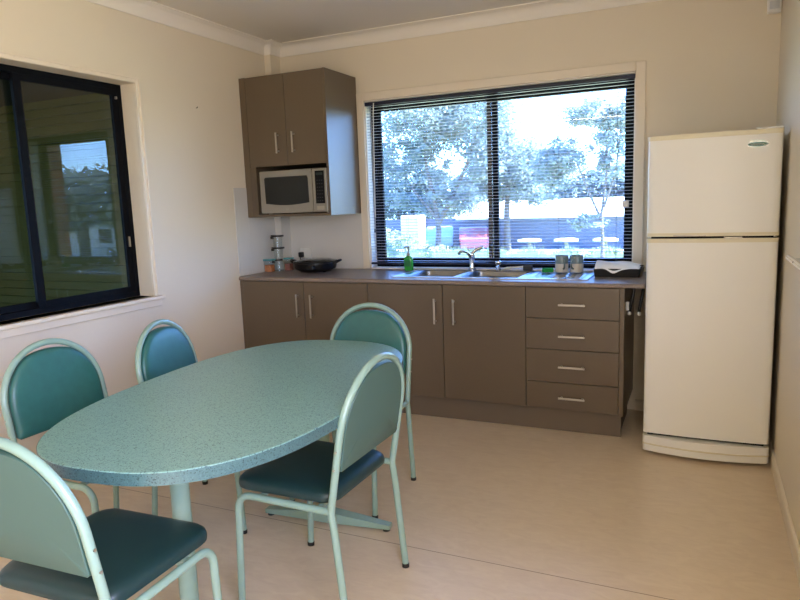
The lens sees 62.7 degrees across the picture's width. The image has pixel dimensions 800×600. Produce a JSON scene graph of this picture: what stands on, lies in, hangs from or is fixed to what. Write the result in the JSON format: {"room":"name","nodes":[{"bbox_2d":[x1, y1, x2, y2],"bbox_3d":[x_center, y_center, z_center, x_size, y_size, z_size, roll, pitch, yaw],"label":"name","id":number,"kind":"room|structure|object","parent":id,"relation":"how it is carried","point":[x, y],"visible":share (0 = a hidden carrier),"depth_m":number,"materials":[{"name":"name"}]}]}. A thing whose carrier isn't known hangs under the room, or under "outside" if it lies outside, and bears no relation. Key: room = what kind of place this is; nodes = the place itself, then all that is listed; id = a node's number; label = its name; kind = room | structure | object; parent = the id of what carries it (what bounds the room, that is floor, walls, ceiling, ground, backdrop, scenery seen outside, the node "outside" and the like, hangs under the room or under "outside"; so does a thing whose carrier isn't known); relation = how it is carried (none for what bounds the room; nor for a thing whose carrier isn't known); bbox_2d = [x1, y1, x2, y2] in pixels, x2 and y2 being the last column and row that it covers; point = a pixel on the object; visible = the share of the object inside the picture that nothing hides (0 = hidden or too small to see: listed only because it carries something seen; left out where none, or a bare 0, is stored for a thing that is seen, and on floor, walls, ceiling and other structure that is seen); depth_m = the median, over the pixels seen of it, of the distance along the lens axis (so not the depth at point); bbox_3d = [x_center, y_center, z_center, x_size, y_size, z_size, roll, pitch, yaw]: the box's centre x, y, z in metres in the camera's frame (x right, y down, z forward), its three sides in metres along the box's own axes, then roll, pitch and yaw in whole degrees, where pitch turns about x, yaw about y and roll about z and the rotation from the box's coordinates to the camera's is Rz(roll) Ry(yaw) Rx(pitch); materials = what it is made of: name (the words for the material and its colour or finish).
{"room":"kitchen","nodes":[
{"label":"kitchen","id":0,"kind":"room"},
{"bbox_2d":[0,79,93,106],"bbox_3d":[-4.789,-1.461,3.128,5.000,0.080,7.380,2,9,25],"label":"ceiling","id":1,"kind":"structure","parent":0,"point":[31,92],"depth_m":6.08,"materials":[{"name":"yellow"}]},
{"bbox_2d":[0,93,127,306],"bbox_3d":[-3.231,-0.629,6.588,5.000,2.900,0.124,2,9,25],"label":"window glass","id":2,"kind":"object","parent":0,"point":[71,143],"depth_m":6.52,"materials":[{"name":"clear glass"}]},
{"bbox_2d":[0,0,264,454],"bbox_3d":[-2.336,-0.166,2.329,0.200,2.578,6.800,2,9,25],"label":"wall","id":3,"kind":"structure","parent":0,"point":[195,156],"depth_m":4.02,"materials":[{"name":"paint"}]},
{"bbox_2d":[0,64,139,321],"bbox_3d":[-1.894,-0.542,3.338,0.071,1.237,1.290,2,9,25],"label":"window","id":4,"kind":"structure","parent":3,"relation":"in","point":[15,75],"depth_m":3.47,"materials":[{"name":"black metal"}]},
{"bbox_2d":[0,50,158,295],"bbox_3d":[-1.768,-0.553,3.278,0.019,1.267,1.350,2,9,25],"label":"trim","id":5,"kind":"structure","parent":3,"relation":"attached to","point":[3,54],"depth_m":3.80,"materials":[{"name":"beige paint"}]},
{"bbox_2d":[0,295,165,338],"bbox_3d":[-1.778,0.101,3.394,0.153,0.064,1.395,2,9,25],"label":"trim","id":6,"kind":"structure","parent":3,"relation":"attached to","point":[15,328],"depth_m":3.44,"materials":[{"name":"beige paint"}]},
{"bbox_2d":[238,67,360,217],"bbox_3d":[-0.717,-1.095,4.720,0.696,0.969,0.473,2,9,25],"label":"upper cabinet","id":7,"kind":"object","parent":3,"relation":"attached to","point":[304,119],"visible":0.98,"depth_m":4.54,"materials":[{"name":"brown"}]},
{"bbox_2d":[259,168,328,213],"bbox_3d":[-0.663,-0.778,4.718,0.544,0.302,0.384,2,9,25],"label":"microwave oven","id":8,"kind":"object","parent":7,"relation":"in","point":[299,190],"visible":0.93,"depth_m":4.54,"materials":[{"name":"silver metal"}]},
{"bbox_2d":[264,55,280,74],"bbox_3d":[-0.915,-0.630,5.093,0.055,2.578,0.122,2,9,25],"label":"wall","id":9,"kind":"structure","parent":0,"point":[272,63],"depth_m":4.88,"materials":[{"name":"paint"}]},
{"bbox_2d":[85,0,661,57],"bbox_3d":[-0.806,-1.332,1.316,3.356,0.083,6.600,2,9,25],"label":"trim","id":10,"kind":"structure","parent":9,"relation":"attached to","point":[150,10],"depth_m":4.28,"materials":[{"name":"beige paint"}]},
{"bbox_2d":[151,0,542,41],"bbox_3d":[-0.809,-1.423,1.302,3.756,0.100,7.000,2,9,25],"label":"ceiling","id":11,"kind":"structure","parent":0,"point":[278,20],"depth_m":4.13,"materials":[{"name":"beige paint"}]},
{"bbox_2d":[0,409,799,599],"bbox_3d":[-0.713,1.224,1.698,3.756,0.100,7.000,2,9,25],"label":"floor","id":12,"kind":"structure","parent":0,"point":[491,511],"depth_m":2.78,"materials":[{"name":"beige plastic"}]},
{"bbox_2d":[0,338,192,521],"bbox_3d":[-1.199,0.605,2.609,0.500,0.890,0.468,2,9,24],"label":"dining chair","id":13,"kind":"object","parent":12,"relation":"on","point":[40,389],"visible":0.56,"depth_m":2.59,"materials":[{"name":"teal leather"}]},
{"bbox_2d":[0,437,221,599],"bbox_3d":[-0.833,0.715,1.786,0.468,0.890,0.500,1,9,22],"label":"dining chair","id":14,"kind":"object","parent":12,"relation":"on","point":[56,551],"visible":1,"depth_m":1.62,"materials":[{"name":"green leather"}]},
{"bbox_2d":[135,319,246,533],"bbox_3d":[-0.867,0.530,3.027,0.500,0.890,0.468,0,9,13],"label":"dining chair","id":15,"kind":"object","parent":12,"relation":"on","point":[160,351],"visible":0.43,"depth_m":2.95,"materials":[{"name":"teal leather"}]},
{"bbox_2d":[36,340,402,599],"bbox_3d":[-0.518,0.678,2.463,0.920,0.740,1.582,1,9,19],"label":"dining table","id":16,"kind":"object","parent":12,"relation":"on","point":[240,410],"visible":0.81,"depth_m":2.08,"materials":[{"name":"green laminate"}]},
{"bbox_2d":[240,280,247,348],"bbox_3d":[-1.019,0.257,4.958,0.028,0.872,0.465,2,9,25],"label":"filler panel","id":17,"kind":"object","parent":12,"relation":"on","point":[241,281],"visible":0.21,"depth_m":4.72,"materials":[{"name":"brown laminate"}]},
{"bbox_2d":[243,280,368,347],"bbox_3d":[-0.561,0.275,4.723,1.000,0.872,0.502,2,9,25],"label":"base cabinet","id":18,"kind":"object","parent":12,"relation":"on","point":[275,311],"visible":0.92,"depth_m":4.52,"materials":[{"name":"brown"}]},
{"bbox_2d":[239,268,645,288],"bbox_3d":[0.212,-0.158,4.382,2.721,0.028,0.600,2,9,25],"label":"countertop","id":19,"kind":"structure","parent":18,"relation":"on","point":[346,275],"depth_m":4.16,"materials":[{"name":"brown laminate"}]},
{"bbox_2d":[263,259,275,271],"bbox_3d":[-0.980,-0.260,4.935,0.074,0.096,0.074,2,9,25],"label":"food container","id":20,"kind":"object","parent":19,"relation":"on","point":[268,268],"visible":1,"depth_m":4.91,"materials":[{"name":"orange plastic"}]},
{"bbox_2d":[283,257,293,270],"bbox_3d":[-0.843,-0.273,4.981,0.064,0.098,0.064,2,9,25],"label":"food container","id":21,"kind":"object","parent":19,"relation":"on","point":[288,266],"visible":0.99,"depth_m":4.97,"materials":[{"name":"clear plastic"}]},
{"bbox_2d":[290,257,341,271],"bbox_3d":[-0.623,-0.262,4.845,0.331,0.100,0.343,-7,10,-30],"label":"frying pan","id":22,"kind":"object","parent":19,"relation":"on","point":[316,264],"visible":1,"depth_m":4.74,"materials":[{"name":"black metal"}]},
{"bbox_2d":[404,246,413,270],"bbox_3d":[0.060,-0.297,4.669,0.066,0.174,0.041,2,9,25],"label":"soap dispenser","id":23,"kind":"object","parent":19,"relation":"on","point":[408,260],"visible":1,"depth_m":4.66,"materials":[{"name":"green plastic"}]},
{"bbox_2d":[404,256,413,270],"bbox_3d":[0.061,-0.263,4.674,0.066,0.104,0.041,2,9,25],"label":"bottle","id":24,"kind":"object","parent":23,"relation":"attached to","point":[408,260],"depth_m":4.66,"materials":[{"name":"green plastic"}]},
{"bbox_2d":[458,246,483,269],"bbox_3d":[0.470,-0.284,4.480,0.202,0.166,0.086,-6,9,-22],"label":"mixer tap","id":25,"kind":"object","parent":19,"relation":"on","point":[471,255],"visible":1,"depth_m":4.49,"materials":[{"name":"silver metal"}]},
{"bbox_2d":[392,269,593,279],"bbox_3d":[0.610,-0.091,4.249,1.244,0.159,0.464,2,9,25],"label":"sink","id":26,"kind":"object","parent":19,"relation":"in","point":[457,273],"visible":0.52,"depth_m":4.31,"materials":[{"name":"silver metal"}]},
{"bbox_2d":[503,265,532,270],"bbox_3d":[0.783,-0.216,4.383,0.203,0.038,0.036,2,9,25],"label":"dish brush","id":27,"kind":"object","parent":26,"relation":"on","point":[525,267],"visible":1,"depth_m":4.34,"materials":[{"name":"grey plastic"}]},
{"bbox_2d":[542,268,553,272],"bbox_3d":[0.949,-0.192,4.214,0.070,0.028,0.044,-1,9,8],"label":"sponge","id":28,"kind":"object","parent":26,"relation":"on","point":[544,270],"visible":1,"depth_m":4.19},
{"bbox_2d":[555,255,568,272],"bbox_3d":[1.035,-0.228,4.167,0.084,0.107,0.107,-7,10,-32],"label":"mug","id":29,"kind":"object","parent":26,"relation":"on","point":[561,261],"visible":1,"depth_m":4.14,"materials":[{"name":"white ceramic"}]},
{"bbox_2d":[570,255,583,272],"bbox_3d":[1.114,-0.226,4.136,0.084,0.107,0.107,0,9,14],"label":"mug","id":30,"kind":"object","parent":26,"relation":"on","point":[576,261],"visible":1,"depth_m":4.11,"materials":[{"name":"white ceramic"}]},
{"bbox_2d":[495,260,501,270],"bbox_3d":[0.655,-0.230,4.415,0.044,0.066,0.096,2,9,25],"label":"tap","id":31,"kind":"object","parent":19,"relation":"on","point":[498,262],"visible":1,"depth_m":4.42,"materials":[{"name":"silver metal"}]},
{"bbox_2d":[593,265,644,277],"bbox_3d":[1.322,-0.175,3.961,0.270,0.050,0.230,2,9,26],"label":"tray","id":32,"kind":"object","parent":19,"relation":"on","point":[632,273],"visible":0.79,"depth_m":3.86,"materials":[{"name":"black plastic"}]},
{"bbox_2d":[595,260,641,272],"bbox_3d":[1.319,-0.199,3.950,0.250,0.081,0.230,2,9,26],"label":"pile","id":33,"kind":"object","parent":32,"relation":"on","point":[622,265],"visible":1,"depth_m":3.88,"materials":[{"name":"white paper"}]},
{"bbox_2d":[627,288,635,314],"bbox_3d":[1.318,-0.001,3.738,0.069,0.173,0.026,-10,12,-44],"label":"hanging rod","id":34,"kind":"object","parent":19,"relation":"hanging from","point":[633,289],"visible":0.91,"depth_m":3.73,"materials":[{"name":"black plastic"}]},
{"bbox_2d":[637,289,644,315],"bbox_3d":[1.363,0.001,3.717,0.069,0.173,0.026,-10,12,-44],"label":"hanging rod","id":35,"kind":"object","parent":19,"relation":"hanging from","point":[642,290],"visible":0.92,"depth_m":3.71,"materials":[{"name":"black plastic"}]},
{"bbox_3d":[-0.923,-0.267,4.990,0.072,0.090,0.084,2,9,25],"label":"storage jar","id":36,"kind":"object","parent":19,"relation":"on","visible":0},
{"bbox_2d":[271,247,284,258],"bbox_3d":[-0.924,-0.357,4.980,0.091,0.090,0.093,2,9,25],"label":"storage jar","id":37,"kind":"object","parent":36,"relation":"on","point":[272,248],"visible":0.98,"depth_m":4.94,"materials":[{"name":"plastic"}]},
{"bbox_2d":[270,235,283,238],"bbox_3d":[-0.927,-0.447,4.967,0.089,0.090,0.093,2,9,25],"label":"storage jar","id":38,"kind":"object","parent":37,"relation":"on","point":[272,236],"visible":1,"depth_m":4.93,"materials":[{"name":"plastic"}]},
{"bbox_2d":[235,352,408,599],"bbox_3d":[-0.265,0.610,2.346,0.500,0.890,0.468,2,9,26],"label":"dining chair","id":39,"kind":"object","parent":12,"relation":"on","point":[322,472],"visible":0.99,"depth_m":2.22,"materials":[{"name":"green paint"}]},
{"bbox_2d":[289,303,415,517],"bbox_3d":[-0.228,0.488,3.153,0.468,0.890,0.500,2,9,24],"label":"dining chair","id":40,"kind":"object","parent":12,"relation":"on","point":[375,326],"visible":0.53,"depth_m":3.25,"materials":[{"name":"green paint"}]},
{"bbox_2d":[368,275,526,405],"bbox_3d":[0.365,0.305,4.299,1.037,0.872,0.502,2,9,25],"label":"base cabinet","id":41,"kind":"object","parent":12,"relation":"on","point":[468,341],"visible":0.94,"depth_m":4.04,"materials":[{"name":"brown"}]},
{"bbox_2d":[402,394,620,436],"bbox_3d":[0.104,0.679,4.313,2.572,0.146,0.015,2,9,25],"label":"kickboard","id":42,"kind":"object","parent":12,"relation":"on","point":[518,415],"visible":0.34,"depth_m":4.02,"materials":[{"name":"brown laminate"}]},
{"bbox_2d":[526,286,633,427],"bbox_3d":[1.109,0.320,4.018,0.551,0.872,0.612,2,9,25],"label":"base cabinet","id":43,"kind":"object","parent":12,"relation":"on","point":[580,340],"visible":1,"depth_m":3.76,"materials":[{"name":"brown"}]},
{"bbox_2d":[642,125,783,463],"bbox_3d":[1.674,-0.039,3.569,0.598,1.672,0.721,2,9,25],"label":"refrigerator","id":44,"kind":"object","parent":12,"relation":"on","point":[713,213],"visible":1,"depth_m":3.28,"materials":[{"name":"white metal"}]},
{"bbox_2d":[280,0,781,409],"bbox_3d":[0.652,-0.606,4.550,3.356,2.578,0.200,2,9,25],"label":"wall","id":45,"kind":"structure","parent":0,"point":[712,65],"depth_m":3.94,"materials":[{"name":"paint"}]},
{"bbox_2d":[233,188,363,275],"bbox_3d":[-0.718,-0.510,4.759,0.696,0.624,0.592,2,9,25],"label":"backsplash","id":46,"kind":"structure","parent":45,"relation":"attached to","point":[328,236],"depth_m":4.96,"materials":[{"name":"grey"}]},
{"bbox_2d":[298,252,303,258],"bbox_3d":[-0.758,-0.307,5.086,0.044,0.126,0.091,-5,9,-20],"label":"plug","id":47,"kind":"object","parent":46,"relation":"attached to","point":[300,254],"visible":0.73,"depth_m":5.09,"materials":[{"name":"black plastic"}]},
{"bbox_2d":[300,248,311,257],"bbox_3d":[-0.733,-0.367,5.105,0.096,0.076,0.014,2,9,25],"label":"power outlet","id":48,"kind":"object","parent":46,"relation":"attached to","point":[307,251],"visible":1,"depth_m":5.10,"materials":[{"name":"white plastic"}]},
{"bbox_2d":[356,60,645,270],"bbox_3d":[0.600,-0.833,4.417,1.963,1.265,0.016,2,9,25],"label":"trim","id":49,"kind":"structure","parent":45,"relation":"attached to","point":[639,67],"depth_m":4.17,"materials":[{"name":"beige paint"}]},
{"bbox_2d":[371,79,634,267],"bbox_3d":[0.651,-0.824,4.530,1.851,1.199,0.072,2,9,25],"label":"window","id":50,"kind":"structure","parent":45,"relation":"in","point":[493,205],"depth_m":4.52,"materials":[{"name":"black metal"}]},
{"bbox_2d":[364,74,635,265],"bbox_3d":[0.603,-0.816,4.426,1.843,1.165,0.050,2,9,25],"label":"blind","id":51,"kind":"object","parent":50,"relation":"attached to","point":[627,76],"visible":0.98,"depth_m":4.38,"materials":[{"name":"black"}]},
{"bbox_2d":[635,399,643,410],"bbox_3d":[1.841,0.687,4.095,0.712,0.070,0.014,2,9,25],"label":"baseboard","id":52,"kind":"structure","parent":45,"relation":"attached to","point":[639,404],"depth_m":4.22,"materials":[{"name":"beige paint"}]},
{"bbox_2d":[767,0,781,14],"bbox_3d":[2.050,-1.623,3.593,0.068,0.100,0.050,2,9,25],"label":"sensor","id":53,"kind":"object","parent":45,"relation":"attached to","point":[773,6],"visible":1,"depth_m":3.58,"materials":[{"name":"white plastic"}]},
{"bbox_2d":[769,0,799,546],"bbox_3d":[0.896,-0.062,0.850,0.200,2.578,6.800,2,9,25],"label":"wall","id":54,"kind":"structure","parent":0,"point":[784,425],"depth_m":2.98,"materials":[{"name":"paint"}]},
{"bbox_2d":[768,435,799,586],"bbox_3d":[0.802,1.189,0.990,0.014,0.070,6.600,2,9,25],"label":"baseboard","id":55,"kind":"structure","parent":54,"relation":"attached to","point":[791,534],"depth_m":2.73,"materials":[{"name":"beige paint"}]},
{"bbox_2d":[786,255,799,269],"bbox_3d":[1.198,-0.055,1.837,0.072,0.044,1.420,2,9,25],"label":"grab rail","id":56,"kind":"object","parent":54,"relation":"attached to","point":[795,261],"visible":1,"depth_m":2.31,"materials":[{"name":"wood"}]},
{"label":"outside","id":57,"kind":"structure","parent":0,"visible":0},
{"bbox_2d":[387,244,623,257],"bbox_3d":[29.701,-3.258,35.793,150.000,0.001,80.000,2,9,25],"label":"lawn","id":58,"kind":"structure","parent":57,"point":[551,251],"depth_m":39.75,"materials":[{"name":"green"}]},
{"bbox_2d":[386,225,404,245],"bbox_3d":[-1.266,-3.798,41.133,3.280,1.770,2.460,2,9,25],"label":"bush","id":59,"kind":"object","parent":58,"relation":"on","point":[387,229],"visible":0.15,"depth_m":40.91,"materials":[{"name":"green plant"}]},
{"bbox_2d":[387,233,431,252],"bbox_3d":[0.420,-3.067,37.756,2.369,1.573,2.097,-6,9,-22],"label":"bush","id":60,"kind":"object","parent":58,"relation":"on","point":[420,239],"visible":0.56,"depth_m":37.73,"materials":[{"name":"green plant"}]},
{"bbox_2d":[401,215,425,247],"bbox_3d":[0.925,-4.672,44.819,1.300,2.200,1.300,2,9,25],"label":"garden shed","id":61,"kind":"object","parent":58,"relation":"on","point":[422,233],"visible":0.55,"depth_m":44.26,"materials":[{"name":"white"}]},
{"bbox_2d":[384,153,462,219],"bbox_3d":[0.234,-9.443,58.726,12.768,7.574,5.366,2,9,25],"label":"tree","id":62,"kind":"object","parent":58,"relation":"on","point":[423,185],"visible":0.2,"depth_m":57.51,"materials":[{"name":"green plant"}]},
{"bbox_2d":[386,218,461,246],"bbox_3d":[-1.182,-4.778,47.059,12.400,1.900,0.200,2,9,25],"label":"fence","id":63,"kind":"object","parent":58,"relation":"on","point":[395,224],"visible":0.02,"depth_m":45.28,"materials":[{"name":"blue stone"}]},
{"bbox_2d":[414,244,449,256],"bbox_3d":[1.604,-2.275,33.179,1.904,1.057,1.557,-2,8,-1],"label":"bush","id":64,"kind":"object","parent":58,"relation":"on","point":[436,248],"visible":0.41,"depth_m":32.96,"materials":[{"name":"green plant"}]},
{"bbox_2d":[425,226,453,249],"bbox_3d":[2.543,-3.952,41.803,1.760,1.445,4.207,-1,9,5],"label":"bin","id":65,"kind":"object","parent":58,"relation":"on","point":[447,239],"visible":0.73,"depth_m":40.26,"materials":[{"name":"blue paint"}]},
{"bbox_2d":[382,100,522,245],"bbox_3d":[2.239,-7.016,35.040,8.582,9.650,5.656,-2,9,3],"label":"tree","id":66,"kind":"object","parent":58,"relation":"on","point":[451,198],"visible":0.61,"depth_m":34.57,"materials":[{"name":"green plant"}]},
{"bbox_2d":[459,226,488,249],"bbox_3d":[4.385,-3.601,39.002,1.760,1.445,4.207,-1,9,5],"label":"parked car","id":67,"kind":"object","parent":58,"relation":"on","point":[462,241],"visible":0.58,"depth_m":37.35,"materials":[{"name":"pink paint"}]},
{"bbox_2d":[448,115,567,250],"bbox_3d":[6.213,-7.145,38.701,7.206,8.516,4.256,2,9,25],"label":"tree","id":68,"kind":"object","parent":58,"relation":"on","point":[534,195],"visible":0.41,"depth_m":37.91,"materials":[{"name":"green plant"}]},
{"bbox_2d":[452,139,580,200],"bbox_3d":[10.479,-10.519,60.616,12.596,8.405,5.747,2,9,25],"label":"tree","id":69,"kind":"object","parent":58,"relation":"on","point":[517,139],"visible":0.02,"depth_m":59.38,"materials":[{"name":"green plant"}]},
{"bbox_2d":[518,238,540,250],"bbox_3d":[6.639,-2.614,33.653,1.200,1.020,1.200,2,9,25],"label":"garden table","id":70,"kind":"object","parent":58,"relation":"on","point":[526,239],"visible":0.64,"depth_m":33.21,"materials":[{"name":"white paint"}]},
{"bbox_2d":[456,197,623,248],"bbox_3d":[11.710,-4.957,41.559,15.200,2.950,5.900,2,9,25],"label":"outbuilding","id":71,"kind":"structure","parent":58,"relation":"on","point":[483,220],"depth_m":40.34,"materials":[{"name":"blue stone"}]},
{"bbox_2d":[571,204,577,208],"bbox_3d":[10.890,-5.766,40.913,0.400,0.400,0.300,2,9,25],"label":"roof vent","id":72,"kind":"object","parent":71,"relation":"attached to","point":[572,205],"depth_m":40.77,"materials":[{"name":"white"}]},
{"bbox_2d":[554,238,577,247],"bbox_3d":[8.321,-2.561,32.883,1.200,1.020,1.200,2,9,25],"label":"garden table","id":73,"kind":"object","parent":58,"relation":"on","point":[565,240],"visible":0.6,"depth_m":32.41,"materials":[{"name":"white paint"}]},
{"bbox_2d":[524,96,625,257],"bbox_3d":[7.914,-4.825,27.557,5.410,7.100,2.623,1,9,22],"label":"tree","id":74,"kind":"object","parent":58,"relation":"on","point":[542,174],"visible":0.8,"depth_m":27.30,"materials":[{"name":"green plant"}]},
{"bbox_2d":[563,249,590,255],"bbox_3d":[8.422,-2.030,30.666,1.328,0.828,1.323,-4,9,-15],"label":"bush","id":75,"kind":"object","parent":58,"relation":"on","point":[580,253],"visible":0.23,"depth_m":30.59,"materials":[{"name":"green plant"}]},
{"bbox_2d":[542,161,624,198],"bbox_3d":[15.324,-7.590,48.785,9.331,5.761,5.685,3,10,31],"label":"tree","id":76,"kind":"object","parent":58,"relation":"on","point":[572,188],"visible":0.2,"depth_m":48.01,"materials":[{"name":"green plant"}]},
{"bbox_2d":[586,247,620,257],"bbox_3d":[8.994,-1.863,29.279,1.324,1.046,1.611,-8,10,-34],"label":"bush","id":77,"kind":"object","parent":58,"relation":"on","point":[591,253],"visible":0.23,"depth_m":28.97,"materials":[{"name":"green plant"}]},
{"bbox_2d":[593,239,617,247],"bbox_3d":[10.048,-2.505,32.093,1.200,1.020,1.200,2,9,25],"label":"garden table","id":78,"kind":"object","parent":58,"relation":"on","point":[596,240],"visible":0.41,"depth_m":31.64,"materials":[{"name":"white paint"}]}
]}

